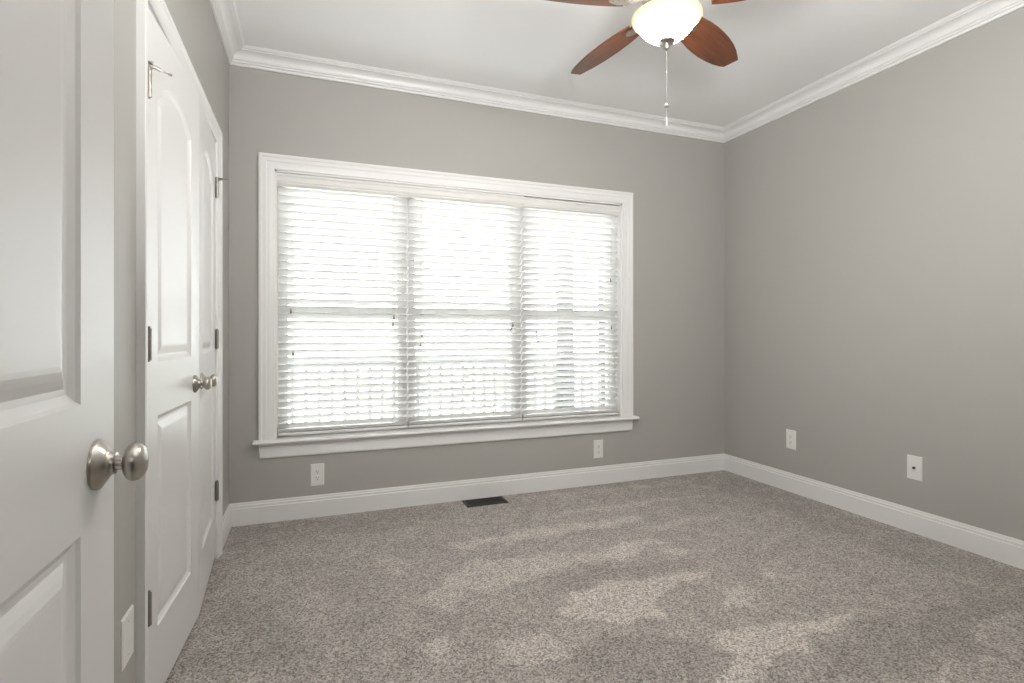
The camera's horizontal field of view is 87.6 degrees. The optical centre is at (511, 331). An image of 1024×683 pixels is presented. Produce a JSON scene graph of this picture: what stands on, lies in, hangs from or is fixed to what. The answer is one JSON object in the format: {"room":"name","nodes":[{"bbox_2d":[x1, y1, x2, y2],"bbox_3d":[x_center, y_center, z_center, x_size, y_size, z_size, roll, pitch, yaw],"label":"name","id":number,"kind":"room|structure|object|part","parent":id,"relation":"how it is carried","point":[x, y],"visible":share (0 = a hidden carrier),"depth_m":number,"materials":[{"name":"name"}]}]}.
{"room":"empty bedroom","nodes":[
{"label":"empty bedroom","id":0,"kind":"room"},
{"bbox_2d":[114,0,228,682],"bbox_3d":[-1.104,-0.237,1.523,0.120,2.774,3.592,0,0,-21],"label":"wall","id":1,"kind":"structure","parent":0,"point":[195,23],"depth_m":1.37,"materials":[{"name":"grey paint"}]},
{"bbox_2d":[120,604,133,672],"bbox_3d":[-0.969,0.770,1.347,0.007,0.125,0.088,0,0,-21],"label":"cover plate","id":2,"kind":"object","parent":1,"relation":"attached to","point":[127,622],"visible":1,"depth_m":1.33,"materials":[{"name":"white plastic"}]},
{"bbox_2d":[136,0,222,682],"bbox_3d":[-1.290,0.057,2.044,0.142,2.127,1.362,0,0,-21],"label":"door frame","id":3,"kind":"structure","parent":1,"relation":"attached to","point":[159,10],"depth_m":1.43,"materials":[{"name":"white paint"}]},
{"bbox_2d":[148,8,211,682],"bbox_3d":[-1.109,0.086,1.782,0.094,2.025,0.618,0,0,-18],"label":"door","id":4,"kind":"structure","parent":1,"relation":"in","point":[174,383],"depth_m":1.75,"materials":[{"name":"white paint"}]},
{"bbox_3d":[-1.159,0.195,2.024,0.038,0.050,0.050,0,0,-21],"label":"knob","id":5,"kind":"part","parent":4,"relation":"part of","materials":[{"name":"silver metal"}]},
{"bbox_2d":[199,95,227,612],"bbox_3d":[-1.329,0.086,2.361,0.094,2.025,0.618,0,0,-24],"label":"door","id":6,"kind":"structure","parent":1,"relation":"in","point":[208,183],"depth_m":2.28,"materials":[{"name":"white paint"}]},
{"bbox_3d":[-1.205,0.195,2.146,0.038,0.050,0.050,0,0,-21],"label":"knob","id":7,"kind":"part","parent":6,"relation":"part of","materials":[{"name":"silver metal"}]},
{"bbox_2d":[210,0,244,64],"bbox_3d":[-0.998,-1.581,1.542,0.091,0.086,3.312,0,0,-21],"label":"crown molding","id":8,"kind":"structure","parent":1,"relation":"attached to","point":[225,11],"depth_m":2.77,"materials":[{"name":"white paint"}]},
{"bbox_2d":[223,504,231,546],"bbox_3d":[-1.551,1.054,2.889,0.015,0.131,0.402,0,0,-21],"label":"baseboard","id":9,"kind":"structure","parent":1,"relation":"attached to","point":[227,517],"depth_m":2.91,"materials":[{"name":"white paint"}]},
{"bbox_2d":[252,415,638,445],"bbox_3d":[-0.307,0.644,3.630,2.613,0.022,0.219,0,0,-21],"label":"window sill","id":10,"kind":"structure","parent":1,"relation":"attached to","point":[590,419],"depth_m":3.48,"materials":[{"name":"white paint"}]},
{"bbox_2d":[229,45,723,503],"bbox_3d":[0.038,-0.237,3.744,3.593,2.774,0.251,0,0,-21],"label":"wall","id":11,"kind":"structure","parent":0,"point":[676,183],"depth_m":3.61,"materials":[{"name":"grey paint"}]},
{"bbox_2d":[310,463,323,485],"bbox_3d":[-1.181,0.866,3.239,0.079,0.134,0.009,0,0,-21],"label":"wall outlet","id":12,"kind":"object","parent":11,"relation":"attached to","point":[316,470],"visible":1,"depth_m":3.24,"materials":[{"name":"white plastic"}]},
{"bbox_2d":[278,193,406,435],"bbox_3d":[-1.071,-0.148,3.416,0.781,1.603,0.073,0,0,-21],"label":"window","id":13,"kind":"structure","parent":11,"relation":"attached to","point":[279,422],"depth_m":3.42,"materials":[{"name":"white plastic"}]},
{"bbox_3d":[-1.076,-0.515,3.429,0.729,0.803,0.028,0,0,-21],"label":"sash","id":14,"kind":"part","parent":13,"relation":"part of","materials":[{"name":"white plastic"}]},
{"bbox_3d":[-1.065,0.237,3.401,0.729,0.783,0.028,0,0,-21],"label":"sash","id":15,"kind":"part","parent":13,"relation":"part of","materials":[{"name":"white plastic"}]},
{"bbox_2d":[277,172,408,435],"bbox_3d":[-1.042,-0.165,3.335,0.778,1.569,0.073,0,0,-21],"label":"window blind","id":16,"kind":"object","parent":11,"relation":"attached to","point":[349,199],"visible":1,"depth_m":3.33,"materials":[{"name":"white plastic"}]},
{"bbox_3d":[-1.046,0.612,3.345,0.768,0.016,0.052,0,0,-21],"label":"rail","id":17,"kind":"part","parent":16,"relation":"part of","materials":[{"name":"white plastic"}]},
{"bbox_3d":[-0.768,-0.133,3.450,0.001,1.485,0.048,0,0,-21],"label":"ladder cord","id":18,"kind":"part","parent":16,"relation":"part of","materials":[{"name":"white fabric"}]},
{"bbox_2d":[407,199,518,427],"bbox_3d":[-0.333,-0.148,3.696,0.798,1.603,0.073,0,0,-21],"label":"window","id":19,"kind":"structure","parent":11,"relation":"attached to","point":[408,341],"depth_m":3.54,"materials":[{"name":"white plastic"}]},
{"bbox_3d":[-0.338,-0.515,3.710,0.746,0.803,0.028,0,0,-21],"label":"sash","id":20,"kind":"part","parent":19,"relation":"part of","materials":[{"name":"white plastic"}]},
{"bbox_3d":[-0.327,0.237,3.682,0.746,0.783,0.028,0,0,-21],"label":"sash","id":21,"kind":"part","parent":19,"relation":"part of","materials":[{"name":"white plastic"}]},
{"bbox_2d":[407,185,523,427],"bbox_3d":[-0.304,-0.165,3.615,0.801,1.569,0.073,0,0,-21],"label":"window blind","id":22,"kind":"object","parent":11,"relation":"attached to","point":[437,204],"visible":0.99,"depth_m":3.61,"materials":[{"name":"white plastic"}]},
{"bbox_3d":[-0.597,-0.400,3.482,0.001,0.950,0.001,0,0,-21],"label":"pull cord","id":23,"kind":"part","parent":22,"relation":"part of","materials":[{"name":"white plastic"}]},
{"bbox_3d":[-0.307,0.612,3.625,0.791,0.016,0.052,0,0,-21],"label":"rail","id":24,"kind":"part","parent":22,"relation":"part of","materials":[{"name":"white plastic"}]},
{"bbox_2d":[230,453,723,526],"bbox_3d":[0.053,1.054,3.705,3.593,0.131,0.015,0,0,-21],"label":"baseboard","id":25,"kind":"structure","parent":11,"relation":"attached to","point":[303,507],"depth_m":3.54,"materials":[{"name":"white paint"}]},
{"bbox_2d":[519,209,613,420],"bbox_3d":[0.406,-0.148,3.977,0.782,1.603,0.073,0,0,-21],"label":"window","id":26,"kind":"structure","parent":11,"relation":"attached to","point":[520,358],"depth_m":3.82,"materials":[{"name":"white plastic"}]},
{"bbox_3d":[0.400,-0.515,3.991,0.730,0.803,0.028,0,0,-21],"label":"sash","id":27,"kind":"part","parent":26,"relation":"part of","materials":[{"name":"white plastic"}]},
{"bbox_3d":[0.411,0.237,3.962,0.730,0.783,0.028,0,0,-21],"label":"sash","id":28,"kind":"part","parent":26,"relation":"part of","materials":[{"name":"white plastic"}]},
{"bbox_2d":[521,197,620,419],"bbox_3d":[0.436,-0.163,3.897,0.782,1.565,0.073,0,0,-21],"label":"window blind","id":29,"kind":"object","parent":11,"relation":"attached to","point":[596,222],"visible":0.98,"depth_m":3.90,"materials":[{"name":"white plastic"}]},
{"bbox_3d":[0.173,-0.439,3.775,0.001,0.873,0.001,0,0,-21],"label":"pull cord","id":30,"kind":"part","parent":29,"relation":"part of","materials":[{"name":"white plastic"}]},
{"bbox_3d":[0.432,0.612,3.906,0.772,0.016,0.052,0,0,-21],"label":"rail","id":31,"kind":"part","parent":29,"relation":"part of","materials":[{"name":"white plastic"}]},
{"bbox_3d":[0.744,-0.461,3.992,0.001,0.829,0.001,0,0,-21],"label":"pull cord","id":32,"kind":"part","parent":29,"relation":"part of","materials":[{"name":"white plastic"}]},
{"bbox_2d":[594,440,602,458],"bbox_3d":[0.637,0.862,3.930,0.079,0.134,0.009,0,0,-21],"label":"wall outlet","id":33,"kind":"object","parent":11,"relation":"attached to","point":[598,444],"visible":1,"depth_m":3.93,"materials":[{"name":"white plastic"}]},
{"bbox_2d":[165,470,1023,682],"bbox_3d":[0.638,1.135,2.164,3.593,0.030,3.312,0,0,-21],"label":"floor","id":34,"kind":"structure","parent":0,"point":[722,576],"depth_m":2.26,"materials":[{"name":"carpet"}]},
{"bbox_2d":[462,496,508,507],"bbox_3d":[-0.177,1.119,3.519,0.280,0.010,0.136,0,0,-21],"label":"floor vent","id":35,"kind":"object","parent":34,"relation":"in","point":[498,499],"visible":1,"depth_m":3.51,"materials":[{"name":"black metal"}]},
{"bbox_2d":[235,0,979,126],"bbox_3d":[0.631,-1.674,2.183,3.833,0.100,3.592,0,0,-21],"label":"ceiling","id":36,"kind":"structure","parent":0,"point":[783,47],"depth_m":2.98,"materials":[{"name":"white paint"}]},
{"bbox_2d":[547,0,744,126],"bbox_3d":[0.591,-1.224,2.163,1.220,0.801,1.207,0,0,-21],"label":"ceiling fan","id":37,"kind":"object","parent":36,"relation":"hanging from","point":[663,23],"visible":1,"depth_m":2.15,"materials":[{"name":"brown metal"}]},
{"bbox_3d":[0.220,-1.304,2.065,0.477,0.006,0.154,0,13,-10],"label":"blade","id":38,"kind":"part","parent":37,"relation":"part of","materials":[{"name":"brown wood"}]},
{"bbox_3d":[0.429,-1.304,2.490,0.154,0.006,0.477,-15,7,-27],"label":"blade","id":39,"kind":"part","parent":37,"relation":"part of","materials":[{"name":"brown wood"}]},
{"bbox_3d":[0.617,-1.018,2.134,0.005,0.216,0.005,0,0,-43],"label":"pull chain","id":40,"kind":"part","parent":37,"relation":"part of","materials":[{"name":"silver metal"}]},
{"bbox_3d":[0.617,-1.206,2.134,0.250,0.084,0.250,0,0,-21],"label":"lamp shade","id":41,"kind":"part","parent":37,"relation":"part of","materials":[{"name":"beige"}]},
{"bbox_3d":[0.898,-1.304,2.423,0.154,0.006,0.477,-18,-12,43],"label":"blade","id":42,"kind":"part","parent":37,"relation":"part of","materials":[{"name":"brown wood"}]},
{"bbox_3d":[0.979,-1.304,1.956,0.477,0.006,0.154,0,-13,26],"label":"blade","id":43,"kind":"part","parent":37,"relation":"part of","materials":[{"name":"brown wood"}]},
{"bbox_2d":[724,7,1023,540],"bbox_3d":[2.367,-0.237,2.842,0.120,2.774,3.592,0,0,-21],"label":"wall","id":44,"kind":"structure","parent":0,"point":[874,227],"depth_m":3.10,"materials":[{"name":"grey paint"}]},
{"bbox_2d":[786,429,795,449],"bbox_3d":[1.955,0.754,3.745,0.009,0.134,0.079,0,0,-21],"label":"wall outlet","id":45,"kind":"object","parent":44,"relation":"attached to","point":[790,434],"visible":1,"depth_m":3.74,"materials":[{"name":"white plastic"}]},
{"bbox_2d":[724,453,1023,569],"bbox_3d":[2.311,1.054,2.800,0.015,0.131,3.312,0,0,-21],"label":"baseboard","id":46,"kind":"structure","parent":44,"relation":"attached to","point":[992,545],"depth_m":3.08,"materials":[{"name":"white paint"}]},
{"bbox_2d":[724,0,1023,142],"bbox_3d":[2.275,-1.581,2.786,0.091,0.086,3.312,0,0,-21],"label":"crown molding","id":47,"kind":"structure","parent":44,"relation":"attached to","point":[980,13],"depth_m":3.10,"materials":[{"name":"white paint"}]},
{"bbox_2d":[907,454,921,481],"bbox_3d":[2.242,0.758,2.979,0.016,0.134,0.079,0,0,-21],"label":"cable plate","id":48,"kind":"object","parent":44,"relation":"attached to","point":[914,463],"visible":1,"depth_m":2.98,"materials":[{"name":"white plastic"}]},
{"bbox_3d":[1.248,-0.237,0.560,3.593,2.774,0.120,0,0,-21],"label":"wall","id":49,"kind":"structure","parent":0,"visible":0},
{"bbox_2d":[0,0,148,682],"bbox_3d":[-0.451,0.095,0.397,0.150,2.010,0.775,0,0,-21],"label":"door","id":50,"kind":"structure","parent":49,"relation":"in","point":[59,462],"depth_m":0.60,"materials":[{"name":"white paint"}]},
{"bbox_3d":[-0.512,0.175,0.719,0.037,0.050,0.050,0,0,-21],"label":"knob","id":51,"kind":"part","parent":50,"relation":"part of","materials":[{"name":"silver metal"}]},
{"label":"outside","id":52,"kind":"structure","parent":0,"visible":0},
{"bbox_3d":[0.933,1.250,5.286,8.500,0.140,1.980,0,0,-21],"label":"floor","id":53,"kind":"structure","parent":52,"visible":0},
{"bbox_2d":[288,351,605,427],"bbox_3d":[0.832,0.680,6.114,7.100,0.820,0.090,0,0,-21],"label":"porch railing","id":54,"kind":"object","parent":53,"relation":"on","point":[293,414],"visible":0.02,"depth_m":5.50,"materials":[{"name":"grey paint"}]},
{"bbox_3d":[0.832,0.295,6.114,7.100,0.050,0.090,0,0,-21],"label":"rail","id":55,"kind":"part","parent":54,"relation":"part of","materials":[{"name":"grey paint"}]},
{"bbox_2d":[556,236,573,411],"bbox_3d":[0.598,-0.210,6.026,0.210,2.780,0.210,0,0,-21],"label":"porch column","id":56,"kind":"structure","parent":53,"relation":"on","point":[560,236],"depth_m":5.96,"materials":[{"name":"grey paint"}]},
{"bbox_2d":[598,239,605,405],"bbox_3d":[1.059,-0.210,6.222,0.150,2.780,0.150,0,0,-21],"label":"porch column","id":57,"kind":"structure","parent":53,"relation":"on","point":[602,239],"depth_m":6.17,"materials":[{"name":"grey paint"}]}
]}

